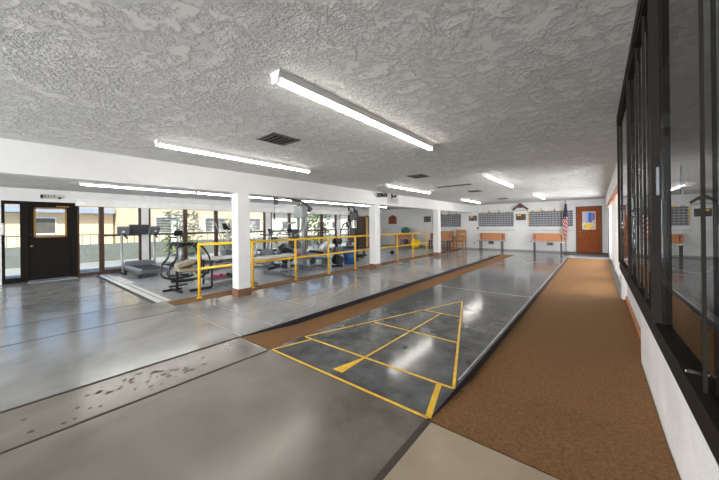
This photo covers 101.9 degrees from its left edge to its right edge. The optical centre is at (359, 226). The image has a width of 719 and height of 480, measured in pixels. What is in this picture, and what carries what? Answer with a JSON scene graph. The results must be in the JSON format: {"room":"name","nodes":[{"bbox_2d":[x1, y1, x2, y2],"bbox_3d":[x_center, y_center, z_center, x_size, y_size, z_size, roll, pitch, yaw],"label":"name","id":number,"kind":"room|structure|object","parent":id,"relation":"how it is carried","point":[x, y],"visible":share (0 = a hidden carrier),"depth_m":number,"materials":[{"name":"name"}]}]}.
{"room":"indoor shuffleboard court","nodes":[
{"label":"indoor shuffleboard court","id":0,"kind":"room"},
{"bbox_2d":[0,187,381,284],"bbox_3d":[-5.644,0.200,11.421,0.180,2.433,22.580,-1,0,39],"label":"wall","id":1,"kind":"structure","parent":0,"point":[6,193],"depth_m":9.51,"materials":[{"name":"paint"}]},
{"bbox_2d":[0,223,3,234],"bbox_3d":[-8.892,0.075,7.165,0.160,0.300,0.200,-1,0,39],"label":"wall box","id":2,"kind":"object","parent":1,"relation":"attached to","point":[1,224],"visible":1,"depth_m":7.17,"materials":[{"name":"white"}]},
{"bbox_2d":[1,203,23,283],"bbox_3d":[-8.841,0.424,7.437,0.130,2.060,0.360,-1,0,39],"label":"window","id":3,"kind":"structure","parent":1,"relation":"in","point":[11,280],"depth_m":7.31,"materials":[{"name":"brown metal"}]},
{"bbox_2d":[1,200,77,282],"bbox_3d":[-8.391,0.399,7.721,0.470,2.100,1.370,-1,0,39],"label":"door","id":4,"kind":"structure","parent":1,"relation":"in","point":[44,257],"depth_m":7.88,"materials":[{"name":"black wood"}]},
{"bbox_2d":[40,194,57,198],"bbox_3d":[-8.385,-0.796,7.885,0.054,0.110,0.330,-1,0,39],"label":"exit sign","id":5,"kind":"object","parent":1,"relation":"attached to","point":[44,196],"visible":1,"depth_m":7.86,"materials":[{"name":"white plastic"}]},
{"bbox_2d":[77,206,101,276],"bbox_3d":[-7.926,0.413,8.561,0.130,2.060,0.540,-1,0,39],"label":"window","id":6,"kind":"structure","parent":1,"relation":"in","point":[99,208],"depth_m":8.68,"materials":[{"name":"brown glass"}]},
{"bbox_2d":[102,207,141,273],"bbox_3d":[-7.446,0.408,9.150,0.130,2.060,0.980,-1,0,39],"label":"window","id":7,"kind":"structure","parent":1,"relation":"in","point":[117,270],"depth_m":8.94,"materials":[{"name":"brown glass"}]},
{"bbox_2d":[149,208,185,266],"bbox_3d":[-6.656,0.398,10.119,0.130,2.060,1.120,-1,0,39],"label":"window","id":8,"kind":"structure","parent":1,"relation":"in","point":[150,209],"depth_m":10.13,"materials":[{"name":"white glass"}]},
{"bbox_2d":[186,210,216,264],"bbox_3d":[-5.955,0.390,10.980,0.130,2.060,1.100,-1,0,39],"label":"window","id":9,"kind":"structure","parent":1,"relation":"in","point":[214,215],"depth_m":11.03,"materials":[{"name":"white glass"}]},
{"bbox_2d":[75,199,368,215],"bbox_3d":[-3.403,-0.730,13.940,0.130,0.200,14.670,-1,0,39],"label":"trim","id":10,"kind":"structure","parent":1,"relation":"attached to","point":[78,202],"depth_m":10.23,"materials":[{"name":"white paint"}]},
{"bbox_2d":[216,211,231,261],"bbox_3d":[-5.261,0.382,11.833,0.130,2.060,1.100,-1,0,39],"label":"window","id":11,"kind":"structure","parent":1,"relation":"in","point":[217,214],"depth_m":11.50,"materials":[{"name":"clear glass"}]},
{"bbox_2d":[250,212,265,256],"bbox_3d":[-4.576,0.374,12.674,0.130,2.060,1.070,-1,0,39],"label":"window","id":12,"kind":"structure","parent":1,"relation":"in","point":[264,213],"depth_m":13.01,"materials":[{"name":"clear glass"}]},
{"bbox_2d":[250,212,263,230],"bbox_3d":[-4.563,-0.201,12.659,0.028,0.788,0.940,-1,0,39],"label":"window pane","id":13,"kind":"object","parent":12,"relation":"attached to","point":[250,212],"depth_m":12.74,"materials":[{"name":"clear glass"}]},
{"bbox_2d":[271,212,289,254],"bbox_3d":[-3.733,0.364,13.709,0.130,2.060,1.060,-1,0,39],"label":"window","id":14,"kind":"structure","parent":1,"relation":"in","point":[287,220],"depth_m":13.72,"materials":[{"name":"clear glass"}]},
{"bbox_2d":[272,213,288,228],"bbox_3d":[-3.720,-0.211,13.694,0.028,0.788,0.930,-1,0,39],"label":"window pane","id":15,"kind":"object","parent":14,"relation":"attached to","point":[282,220],"depth_m":13.76,"materials":[{"name":"glass"}]},
{"bbox_2d":[290,213,304,252],"bbox_3d":[-3.067,0.356,14.527,0.130,2.060,1.050,-1,0,39],"label":"window","id":16,"kind":"structure","parent":1,"relation":"in","point":[292,219],"depth_m":14.28,"materials":[{"name":"clear glass"}]},
{"bbox_2d":[291,217,304,229],"bbox_3d":[-3.054,-0.219,14.512,0.028,0.788,0.920,-1,0,39],"label":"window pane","id":17,"kind":"object","parent":16,"relation":"attached to","point":[293,219],"depth_m":14.40,"materials":[{"name":"clear glass"}]},
{"bbox_2d":[307,214,322,248],"bbox_3d":[-2.388,0.348,15.361,0.130,2.060,1.100,-1,0,39],"label":"window","id":18,"kind":"structure","parent":1,"relation":"in","point":[320,230],"depth_m":15.72,"materials":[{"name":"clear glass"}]},
{"bbox_2d":[322,214,336,250],"bbox_3d":[-1.687,0.340,16.222,0.130,2.060,1.120,-1,0,39],"label":"window","id":19,"kind":"structure","parent":1,"relation":"in","point":[335,216],"depth_m":16.60,"materials":[{"name":"clear glass"}]},
{"bbox_2d":[340,215,349,246],"bbox_3d":[-0.894,0.331,17.195,0.130,2.060,0.870,-1,0,39],"label":"window","id":20,"kind":"structure","parent":1,"relation":"in","point":[348,215],"depth_m":17.42,"materials":[{"name":"clear glass"}]},
{"bbox_2d":[0,245,662,479],"bbox_3d":[-0.946,1.458,7.607,12.100,0.207,22.580,-1,0,39],"label":"floor","id":21,"kind":"structure","parent":0,"point":[102,377],"depth_m":2.69,"materials":[{"name":"concrete"}]},
{"bbox_2d":[111,277,134,283],"bbox_3d":[-6.242,1.415,7.676,1.500,0.005,0.200,-1,0,39],"label":"decal","id":22,"kind":"object","parent":21,"relation":"on","point":[123,280],"visible":1,"depth_m":7.59,"materials":[{"name":"white paint"}]},
{"bbox_2d":[117,224,168,278],"bbox_3d":[-6.347,0.688,8.658,1.650,1.492,1.097,-1,0,39],"label":"treadmill","id":23,"kind":"object","parent":21,"relation":"on","point":[140,267],"visible":0.95,"depth_m":8.78,"materials":[{"name":"grey plastic"}]},
{"bbox_2d":[168,230,193,282],"bbox_3d":[-4.770,0.757,7.763,0.515,1.299,1.085,-1,0,-37],"label":"exercise bike","id":24,"kind":"object","parent":21,"relation":"on","point":[178,233],"visible":0.66,"depth_m":7.98,"materials":[{"name":"grey plastic"}]},
{"bbox_2d":[160,242,211,292],"bbox_3d":[-3.802,0.865,6.378,0.612,1.059,0.852,-1,0,39],"label":"machine","id":25,"kind":"object","parent":21,"relation":"on","point":[183,266],"visible":0.88,"depth_m":6.25,"materials":[{"name":"black metal"}]},
{"bbox_2d":[191,223,231,273],"bbox_3d":[-4.561,0.645,9.401,0.600,1.507,1.570,-1,0,15],"label":"elliptical trainer","id":26,"kind":"object","parent":21,"relation":"on","point":[226,226],"visible":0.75,"depth_m":9.70,"materials":[{"name":"grey plastic"}]},
{"bbox_2d":[202,255,231,285],"bbox_3d":[-3.309,1.069,7.245,0.520,0.640,1.000,-1,0,39],"label":"rack","id":27,"kind":"object","parent":21,"relation":"on","point":[204,278],"visible":0.38,"depth_m":6.97,"materials":[{"name":"grey metal"}]},
{"bbox_2d":[202,275,231,280],"bbox_3d":[-3.306,1.254,7.245,0.480,0.030,0.940,-1,0,39],"label":"shelf","id":28,"kind":"object","parent":27,"relation":"attached to","point":[204,278],"depth_m":6.95,"materials":[{"name":"grey plastic"}]},
{"bbox_2d":[232,193,251,296],"bbox_3d":[-2.366,0.364,5.831,0.264,2.027,0.274,-1,0,39],"label":"column","id":29,"kind":"structure","parent":21,"relation":"on","point":[241,275],"depth_m":5.75,"materials":[{"name":"paint"}]},
{"bbox_2d":[250,229,277,269],"bbox_3d":[-3.274,0.739,9.577,1.085,1.299,0.515,-1,0,16],"label":"exercise bike","id":30,"kind":"object","parent":21,"relation":"on","point":[265,252],"visible":0.59,"depth_m":9.45,"materials":[{"name":"grey plastic"}]},
{"bbox_2d":[256,243,286,263],"bbox_3d":[-3.216,1.002,10.756,1.210,0.765,0.560,-1,0,22],"label":"weight bench","id":31,"kind":"object","parent":21,"relation":"on","point":[282,245],"visible":0.36,"depth_m":10.57,"materials":[{"name":"black leather"}]},
{"bbox_2d":[250,253,299,284],"bbox_3d":[-2.212,1.062,7.499,0.560,0.622,1.510,-1,0,39],"label":"weight bench","id":32,"kind":"object","parent":21,"relation":"on","point":[269,257],"visible":0.68,"depth_m":7.53,"materials":[{"name":"beige leather"}]},
{"bbox_2d":[264,228,294,266],"bbox_3d":[-2.723,0.733,10.094,1.085,1.299,0.515,-1,0,28],"label":"exercise bike","id":33,"kind":"object","parent":21,"relation":"on","point":[287,249],"visible":0.56,"depth_m":9.92,"materials":[{"name":"grey plastic"}]},
{"bbox_2d":[271,232,293,251],"bbox_3d":[-3.283,0.739,12.104,1.085,1.299,0.515,-1,0,-18],"label":"exercise bike","id":34,"kind":"object","parent":21,"relation":"on","point":[289,246],"visible":0.27,"depth_m":11.98,"materials":[{"name":"grey plastic"}]},
{"bbox_2d":[263,197,327,274],"bbox_3d":[-1.919,0.241,9.121,0.936,2.242,2.043,-1,0,36],"label":"multi gym","id":35,"kind":"object","parent":21,"relation":"on","point":[299,211],"visible":0.8,"depth_m":9.12,"materials":[{"name":"grey metal"}]},
{"bbox_2d":[167,249,461,305],"bbox_3d":[1.046,1.335,10.639,0.400,0.006,14.000,-1,0,39],"label":"carpet strip","id":36,"kind":"object","parent":21,"relation":"on","point":[224,293],"visible":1,"depth_m":7.08,"materials":[{"name":"brown carpet"}]},
{"bbox_2d":[196,232,426,298],"bbox_3d":[-0.041,0.819,9.360,0.110,1.051,9.760,-1,0,39],"label":"railing","id":37,"kind":"object","parent":36,"relation":"on","point":[252,262],"visible":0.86,"depth_m":7.39,"materials":[{"name":"yellow metal"}]},
{"bbox_2d":[307,228,329,258],"bbox_3d":[-1.784,0.722,12.040,1.085,1.299,0.515,-1,0,11],"label":"exercise bike","id":38,"kind":"object","parent":21,"relation":"on","point":[325,229],"visible":0.52,"depth_m":11.96,"materials":[{"name":"grey plastic"}]},
{"bbox_2d":[307,241,330,262],"bbox_3d":[-1.645,0.967,10.635,1.200,0.798,0.560,-1,0,-35],"label":"weight bench","id":39,"kind":"object","parent":21,"relation":"on","point":[323,246],"visible":0.48,"depth_m":10.76,"materials":[{"name":"white leather"}]},
{"bbox_2d":[331,238,343,266],"bbox_3d":[-0.747,0.859,9.838,0.410,1.000,0.409,-1,0,-8],"label":"rack","id":40,"kind":"object","parent":21,"relation":"on","point":[337,259],"visible":0.91,"depth_m":9.77,"materials":[{"name":"black metal"}]},
{"bbox_2d":[329,223,358,252],"bbox_3d":[-0.838,0.601,14.811,1.570,1.507,0.600,-1,0,-41],"label":"elliptical trainer","id":41,"kind":"object","parent":21,"relation":"on","point":[348,242],"visible":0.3,"depth_m":15.02,"materials":[{"name":"grey plastic"}]},
{"bbox_2d":[343,249,353,263],"bbox_3d":[-0.355,1.105,10.553,0.556,0.498,0.556,-1,0,39],"label":"bin","id":42,"kind":"object","parent":21,"relation":"on","point":[348,257],"visible":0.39,"depth_m":10.35,"materials":[{"name":"plastic"}]},
{"bbox_2d":[340,205,366,260],"bbox_3d":[-0.248,0.247,12.208,0.936,2.192,2.043,-1,0,11],"label":"multi gym","id":43,"kind":"object","parent":21,"relation":"on","point":[353,215],"visible":0.7,"depth_m":12.21,"materials":[{"name":"grey metal"}]},
{"bbox_2d":[358,216,369,248],"bbox_3d":[0.295,0.371,18.077,0.460,1.950,1.000,-1,0,39],"label":"door","id":44,"kind":"structure","parent":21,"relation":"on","point":[363,241],"depth_m":17.74,"materials":[{"name":"brown wood"}]},
{"bbox_2d":[369,204,380,268],"bbox_3d":[0.489,0.331,9.336,0.264,2.027,0.274,-1,0,39],"label":"column","id":45,"kind":"structure","parent":21,"relation":"on","point":[374,210],"depth_m":9.24,"materials":[{"name":"paint"}]},
{"bbox_2d":[242,255,512,349],"bbox_3d":[2.670,1.361,8.195,0.585,0.084,12.340,-1,0,39],"label":"carpet runner","id":46,"kind":"object","parent":21,"relation":"on","point":[270,339],"visible":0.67,"depth_m":4.70,"materials":[{"name":"brown carpet"}]},
{"bbox_2d":[395,234,413,247],"bbox_3d":[2.801,0.922,18.105,1.100,0.790,0.640,-1,0,39],"label":"table","id":47,"kind":"object","parent":21,"relation":"on","point":[402,236],"visible":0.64,"depth_m":17.93,"materials":[{"name":"brown wood"}]},
{"bbox_2d":[401,227,409,234],"bbox_3d":[2.848,0.288,18.061,0.560,0.476,0.560,-1,0,39],"label":"exercise ball","id":48,"kind":"object","parent":47,"relation":"on","point":[404,229],"visible":0.8,"depth_m":17.86,"materials":[{"name":"green rubber"}]},
{"bbox_2d":[411,238,419,247],"bbox_3d":[3.335,1.021,17.349,0.580,0.580,0.580,-1,0,39],"label":"exercise ball","id":49,"kind":"object","parent":21,"relation":"on","point":[415,240],"visible":0.8,"depth_m":17.14,"materials":[{"name":"yellow rubber"}]},
{"bbox_2d":[433,210,440,255],"bbox_3d":[3.444,0.296,12.965,0.264,2.027,0.274,-1,0,39],"label":"column","id":50,"kind":"structure","parent":21,"relation":"on","point":[436,213],"depth_m":12.88,"materials":[{"name":"paint"}]},
{"bbox_2d":[429,233,451,249],"bbox_3d":[4.430,0.843,16.194,1.340,0.910,0.416,-1,0,39],"label":"bench","id":51,"kind":"object","parent":21,"relation":"on","point":[444,236],"visible":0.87,"depth_m":16.13,"materials":[{"name":"orange wood"}]},
{"bbox_2d":[441,231,452,248],"bbox_3d":[5.037,0.791,16.753,0.555,1.000,0.550,-1,0,33],"label":"wooden chair","id":52,"kind":"object","parent":21,"relation":"on","point":[444,231],"visible":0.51,"depth_m":16.78,"materials":[{"name":"brown wood"}]},
{"bbox_2d":[454,232,465,249],"bbox_3d":[5.601,0.784,16.255,0.555,1.000,0.550,-1,0,39],"label":"wooden chair","id":53,"kind":"object","parent":21,"relation":"on","point":[457,232],"visible":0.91,"depth_m":16.23,"materials":[{"name":"brown wood"}]},
{"bbox_2d":[453,230,465,247],"bbox_3d":[5.556,0.700,16.201,0.555,1.000,0.550,-1,0,39],"label":"wooden chair","id":54,"kind":"object","parent":53,"relation":"on","point":[457,235],"visible":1,"depth_m":16.22,"materials":[{"name":"brown wood"}]},
{"bbox_2d":[477,233,505,250],"bbox_3d":[6.857,0.815,15.184,1.340,0.910,0.416,-1,0,39],"label":"bench","id":55,"kind":"object","parent":21,"relation":"on","point":[483,236],"visible":0.99,"depth_m":15.26,"materials":[{"name":"orange wood"}]},
{"bbox_2d":[530,233,564,253],"bbox_3d":[8.706,0.793,13.511,1.340,0.910,0.416,-1,0,39],"label":"bench","id":56,"kind":"object","parent":21,"relation":"on","point":[537,237],"visible":1,"depth_m":13.60,"materials":[{"name":"orange wood"}]},
{"bbox_2d":[429,258,679,479],"bbox_3d":[4.894,1.335,6.383,1.327,0.084,12.340,-1,0,39],"label":"carpet runner","id":57,"kind":"object","parent":21,"relation":"on","point":[565,394],"visible":0.9,"depth_m":2.43,"materials":[{"name":"brown carpet"}]},
{"bbox_2d":[562,200,567,252],"bbox_3d":[9.473,0.018,13.411,0.290,2.440,0.280,-1,0,39],"label":"flag","id":58,"kind":"object","parent":21,"relation":"on","point":[564,218],"visible":0.98,"depth_m":13.36,"materials":[{"name":"multicoloured fabric"}]},
{"bbox_2d":[0,0,718,209],"bbox_3d":[-0.003,-1.208,6.942,14.750,0.250,22.780,-1,0,39],"label":"ceiling","id":59,"kind":"structure","parent":0,"point":[526,94],"depth_m":2.26,"materials":[{"name":"white paint"}]},
{"bbox_2d":[79,182,195,193],"bbox_3d":[-5.580,-0.977,7.573,0.110,0.080,2.450,-1,0,39],"label":"ceiling light","id":60,"kind":"object","parent":59,"relation":"attached to","point":[80,183],"visible":0.98,"depth_m":7.36,"materials":[{"name":"white plastic"}]},
{"bbox_2d":[196,191,231,195],"bbox_3d":[-4.267,-0.993,8.580,0.672,0.080,1.154,-1,0,39],"label":"ceiling light","id":61,"kind":"object","parent":59,"relation":"attached to","point":[223,194],"depth_m":8.89,"materials":[{"name":"white plastic"}]},
{"bbox_2d":[154,139,310,172],"bbox_3d":[-1.714,-1.023,4.514,0.110,0.080,2.450,-1,0,39],"label":"ceiling light","id":62,"kind":"object","parent":59,"relation":"attached to","point":[158,143],"visible":1,"depth_m":4.19,"materials":[{"name":"white plastic"}]},
{"bbox_2d":[250,195,269,198],"bbox_3d":[-3.336,-1.004,9.721,0.677,0.080,0.975,-1,0,39],"label":"ceiling light","id":63,"kind":"object","parent":59,"relation":"attached to","point":[251,196],"depth_m":10.14,"materials":[{"name":"white plastic"}]},
{"bbox_2d":[256,132,300,145],"bbox_3d":[-0.998,-1.060,3.588,0.360,0.022,0.400,-1,0,39],"label":"ceiling vent","id":64,"kind":"object","parent":59,"relation":"in","point":[275,138],"visible":1,"depth_m":3.57,"materials":[{"name":"grey metal"}]},
{"bbox_2d":[270,197,320,202],"bbox_3d":[-2.442,-1.014,11.426,0.110,0.080,2.450,-1,0,39],"label":"ceiling light","id":65,"kind":"object","parent":59,"relation":"attached to","point":[270,197],"visible":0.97,"depth_m":11.76,"materials":[{"name":"white plastic"}]},
{"bbox_2d":[321,201,357,205],"bbox_3d":[-0.864,-1.033,13.365,0.110,0.080,2.450,-1,0,39],"label":"ceiling light","id":66,"kind":"object","parent":59,"relation":"attached to","point":[321,201],"visible":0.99,"depth_m":13.18,"materials":[{"name":"white plastic"}]},
{"bbox_2d":[270,69,433,150],"bbox_3d":[0.184,-1.045,2.981,0.110,0.080,2.450,-1,0,39],"label":"ceiling light","id":67,"kind":"object","parent":59,"relation":"attached to","point":[280,77],"visible":1,"depth_m":2.50,"materials":[{"name":"white plastic"}]},
{"bbox_2d":[385,183,430,193],"bbox_3d":[1.459,-1.060,8.378,0.110,0.080,2.450,-1,0,39],"label":"ceiling light","id":68,"kind":"object","parent":59,"relation":"attached to","point":[386,184],"visible":1,"depth_m":8.15,"materials":[{"name":"white plastic"}]},
{"bbox_2d":[407,174,429,177],"bbox_3d":[1.282,-1.087,6.387,0.360,0.022,0.400,-1,0,39],"label":"ceiling vent","id":69,"kind":"object","parent":59,"relation":"in","point":[416,175],"visible":1,"depth_m":6.33,"materials":[{"name":"grey metal"}]},
{"bbox_2d":[436,184,471,187],"bbox_3d":[2.580,-1.102,8.013,0.950,0.022,0.160,-1,0,39],"label":"ceiling vent","id":70,"kind":"object","parent":59,"relation":"in","point":[460,184],"visible":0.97,"depth_m":7.94,"materials":[{"name":"grey metal"}]},
{"bbox_2d":[460,198,480,202],"bbox_3d":[4.894,-1.101,12.802,0.110,0.080,2.450,-1,0,39],"label":"ceiling light","id":71,"kind":"object","parent":59,"relation":"attached to","point":[463,199],"visible":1,"depth_m":12.62,"materials":[{"name":"white plastic"}]},
{"bbox_2d":[483,172,513,187],"bbox_3d":[3.394,-1.083,7.033,0.110,0.080,2.450,-1,0,39],"label":"ceiling light","id":72,"kind":"object","parent":59,"relation":"attached to","point":[488,175],"visible":1,"depth_m":6.72,"materials":[{"name":"white plastic"}]},
{"bbox_2d":[487,175,512,186],"bbox_3d":[3.395,-1.063,7.033,0.064,0.030,2.410,-1,0,39],"label":"diffuser","id":73,"kind":"object","parent":72,"relation":"attached to","point":[493,177],"depth_m":6.86,"materials":[{"name":"white plastic"}]},
{"bbox_2d":[532,193,544,199],"bbox_3d":[6.784,-1.123,11.005,0.110,0.080,2.450,-1,0,39],"label":"ceiling light","id":74,"kind":"object","parent":59,"relation":"attached to","point":[535,194],"visible":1,"depth_m":10.74,"materials":[{"name":"white plastic"}]},
{"bbox_2d":[382,198,607,252],"bbox_3d":[7.163,0.149,15.680,14.700,2.633,0.200,-1,0,39],"label":"wall","id":75,"kind":"structure","parent":0,"point":[520,238],"depth_m":15.40,"materials":[{"name":"paint"}]},
{"bbox_2d":[0,138,471,212],"bbox_3d":[-0.950,-0.869,7.588,0.240,0.406,22.580,-1,0,39],"label":"beam","id":76,"kind":"structure","parent":75,"relation":"attached to","point":[17,157],"depth_m":4.69,"materials":[{"name":"paint"}]},
{"bbox_2d":[378,193,386,196],"bbox_3d":[0.731,-0.984,9.249,0.270,0.130,0.440,-1,0,39],"label":"camera unit","id":77,"kind":"object","parent":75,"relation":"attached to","point":[379,194],"visible":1,"depth_m":9.10,"materials":[{"name":"grey plastic"}]},
{"bbox_2d":[387,194,397,203],"bbox_3d":[1.146,-0.917,9.904,0.085,0.328,0.620,-1,0,39],"label":"box","id":78,"kind":"object","parent":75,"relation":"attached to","point":[391,199],"visible":1,"depth_m":9.81,"materials":[{"name":"grey plastic"}]},
{"bbox_2d":[389,215,396,223],"bbox_3d":[2.217,-0.446,19.545,0.620,0.620,0.045,-1,0,39],"label":"plaque","id":79,"kind":"object","parent":75,"relation":"attached to","point":[392,219],"visible":1,"depth_m":19.52,"materials":[{"name":"red wood"}]},
{"bbox_2d":[424,216,430,221],"bbox_3d":[4.171,-0.429,17.961,0.450,0.340,0.034,-1,0,39],"label":"picture frame","id":80,"kind":"object","parent":75,"relation":"attached to","point":[426,218],"visible":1,"depth_m":17.94,"materials":[{"name":"grey"}]},
{"bbox_2d":[440,212,460,226],"bbox_3d":[5.109,-0.390,17.189,1.720,0.880,0.040,-1,0,39],"label":"board","id":81,"kind":"object","parent":75,"relation":"attached to","point":[450,220],"visible":0.83,"depth_m":16.98,"materials":[{"name":"beige plastic"}]},
{"bbox_2d":[469,216,476,220],"bbox_3d":[6.302,-0.434,16.223,0.430,0.280,0.038,-1,0,39],"label":"picture frame","id":82,"kind":"object","parent":75,"relation":"attached to","point":[471,218],"visible":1,"depth_m":16.20,"materials":[{"name":"yellow paint"}]},
{"bbox_2d":[382,244,572,252],"bbox_3d":[6.184,1.242,16.346,11.920,0.070,0.020,-1,0,39],"label":"baseboard","id":83,"kind":"structure","parent":75,"relation":"attached to","point":[382,244],"depth_m":15.38,"materials":[{"name":"grey rubber"}]},
{"bbox_2d":[478,210,513,226],"bbox_3d":[7.207,-0.415,15.481,1.730,0.880,0.040,-1,0,39],"label":"board","id":84,"kind":"object","parent":75,"relation":"attached to","point":[504,219],"visible":1,"depth_m":15.46,"materials":[{"name":"beige plastic"}]},
{"bbox_2d":[478,229,513,230],"bbox_3d":[7.202,0.205,15.475,1.820,0.120,0.070,-1,0,39],"label":"wall ledge","id":85,"kind":"object","parent":75,"relation":"attached to","point":[478,229],"visible":1,"depth_m":15.47,"materials":[{"name":"white paint"}]},
{"bbox_2d":[513,203,528,211],"bbox_3d":[8.104,-0.941,14.697,0.700,0.430,0.120,-1,0,39],"label":"sign","id":86,"kind":"object","parent":75,"relation":"attached to","point":[520,207],"visible":1,"depth_m":14.67,"materials":[{"name":"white wood"}]},
{"bbox_2d":[516,214,525,219],"bbox_3d":[8.143,-0.456,14.723,0.440,0.300,0.038,-1,0,39],"label":"picture frame","id":87,"kind":"object","parent":75,"relation":"attached to","point":[518,216],"visible":1,"depth_m":14.71,"materials":[{"name":"brown wood"}]},
{"bbox_2d":[528,208,572,226],"bbox_3d":[9.083,-0.422,13.952,1.810,0.890,0.040,-1,0,39],"label":"board","id":88,"kind":"object","parent":75,"relation":"attached to","point":[542,218],"visible":0.88,"depth_m":13.97,"materials":[{"name":"beige plastic"}]},
{"bbox_2d":[527,229,573,230],"bbox_3d":[9.079,0.183,13.946,1.860,0.120,0.070,-1,0,39],"label":"wall ledge","id":89,"kind":"object","parent":75,"relation":"attached to","point":[527,229],"visible":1,"depth_m":14.00,"materials":[{"name":"white paint"}]},
{"bbox_2d":[576,206,601,252],"bbox_3d":[10.214,0.170,12.996,0.920,2.120,0.110,-1,0,39],"label":"door","id":90,"kind":"structure","parent":75,"relation":"in","point":[588,218],"depth_m":13.00,"materials":[{"name":"brown wood"}]},
{"bbox_2d":[606,123,670,327],"bbox_3d":[6.877,0.152,7.775,0.280,2.633,12.420,-1,0,39],"label":"wall","id":91,"kind":"structure","parent":0,"point":[625,291],"depth_m":4.72,"materials":[{"name":"paint"}]},
{"bbox_2d":[564,252,608,255],"bbox_3d":[9.925,1.208,12.745,1.570,0.050,0.780,-1,0,39],"label":"trim","id":92,"kind":"structure","parent":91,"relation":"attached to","point":[572,253],"depth_m":12.59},
{"bbox_2d":[607,186,617,207],"bbox_3d":[6.413,-0.706,7.409,0.040,0.120,8.200,-1,0,39],"label":"rail","id":93,"kind":"object","parent":91,"relation":"attached to","point":[615,192],"visible":0.56,"depth_m":6.69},
{"bbox_2d":[611,194,620,275],"bbox_3d":[6.407,0.135,7.294,0.068,1.750,3.511,-1,0,39],"label":"vertical blinds","id":94,"kind":"object","parent":91,"relation":"attached to","point":[614,205],"visible":0.66,"depth_m":6.95,"materials":[{"name":"white plastic"}]},
{"bbox_2d":[625,296,640,339],"bbox_3d":[3.951,1.341,4.186,0.025,0.065,3.140,-1,0,39],"label":"baseboard","id":95,"kind":"structure","parent":91,"relation":"attached to","point":[636,323],"depth_m":4.21,"materials":[{"name":"orange wood"}]},
{"bbox_2d":[641,280,718,479],"bbox_3d":[-0.263,1.011,-0.963,0.110,1.085,10.160,-1,0,39],"label":"wall","id":96,"kind":"structure","parent":0,"point":[692,457],"depth_m":1.68,"materials":[{"name":"paint"}]},
{"bbox_2d":[617,76,632,280],"bbox_3d":[2.250,-0.334,2.485,0.034,1.405,1.260,-1,0,39],"label":"window","id":97,"kind":"structure","parent":96,"relation":"in","point":[624,169],"depth_m":2.41,"materials":[{"name":"glass"}]},
{"bbox_2d":[627,0,650,316],"bbox_3d":[1.483,-0.325,1.543,0.034,1.405,1.170,-1,0,39],"label":"window","id":98,"kind":"structure","parent":96,"relation":"in","point":[640,280],"depth_m":1.54,"materials":[{"name":"black glass"}]},
{"bbox_2d":[616,0,718,468],"bbox_3d":[0.990,-0.298,0.816,0.180,1.593,5.520,-1,0,39],"label":"trim","id":99,"kind":"structure","parent":96,"relation":"attached to","point":[686,327],"depth_m":1.10,"materials":[{"name":"brown metal"}]},
{"bbox_2d":[647,0,718,448],"bbox_3d":[0.861,-0.318,0.744,0.097,1.405,0.845,-1,0,39],"label":"window","id":100,"kind":"structure","parent":96,"relation":"in","point":[661,13],"depth_m":0.98,"materials":[{"name":"brown metal"}]},
{"label":"outside","id":101,"kind":"structure","parent":0,"visible":0},
{"bbox_2d":[5,243,345,280],"bbox_3d":[-23.034,1.762,28.449,48.320,0.220,75.000,-1,0,39],"label":"ground","id":102,"kind":"structure","parent":101,"point":[91,266],"depth_m":11.47,"materials":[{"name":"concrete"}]},
{"bbox_2d":[5,204,114,247],"bbox_3d":[-22.799,-0.301,17.856,6.900,3.900,10.900,-1,0,39],"label":"house","id":103,"kind":"structure","parent":102,"relation":"on","point":[48,221],"depth_m":18.06,"materials":[{"name":"beige"}]},
{"bbox_2d":[5,234,347,268],"bbox_3d":[-3.940,1.052,21.275,0.200,0.750,40.000,-1,0,39],"label":"wall","id":104,"kind":"structure","parent":102,"relation":"on","point":[88,252],"depth_m":13.08,"materials":[{"name":"white paint"}]},
{"bbox_2d":[5,229,347,247],"bbox_3d":[-3.947,0.467,21.275,0.040,0.420,40.000,-1,0,39],"label":"rail","id":105,"kind":"object","parent":104,"relation":"on","point":[314,229],"visible":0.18,"depth_m":12.78,"materials":[{"name":"brown metal"}]},
{"bbox_2d":[160,210,202,253],"bbox_3d":[-8.359,0.359,13.809,1.684,2.240,1.706,-1,0,39],"label":"shrub","id":106,"kind":"object","parent":102,"relation":"on","point":[195,217],"visible":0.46,"depth_m":13.59,"materials":[{"name":"green plant"}]},
{"bbox_2d":[113,207,262,242],"bbox_3d":[-12.747,-1.470,22.297,6.900,6.000,8.500,-1,0,39],"label":"house","id":107,"kind":"structure","parent":102,"relation":"on","point":[123,217],"depth_m":19.68,"materials":[{"name":"beige"}]},
{"bbox_2d":[222,219,254,248],"bbox_3d":[-6.599,0.499,15.961,1.707,1.918,1.736,-1,0,39],"label":"shrub","id":108,"kind":"object","parent":102,"relation":"on","point":[224,236],"visible":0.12,"depth_m":15.73,"materials":[{"name":"green plant"}]},
{"bbox_2d":[272,213,358,236],"bbox_3d":[-7.561,-0.831,42.906,6.900,4.600,27.000,-1,0,39],"label":"house","id":109,"kind":"structure","parent":102,"relation":"on","point":[343,218],"depth_m":39.55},
{"bbox_2d":[307,214,330,243],"bbox_3d":[-2.779,0.246,19.684,1.686,2.334,1.719,-1,0,39],"label":"shrub","id":110,"kind":"object","parent":102,"relation":"on","point":[312,220],"visible":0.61,"depth_m":19.52,"materials":[{"name":"green plant"}]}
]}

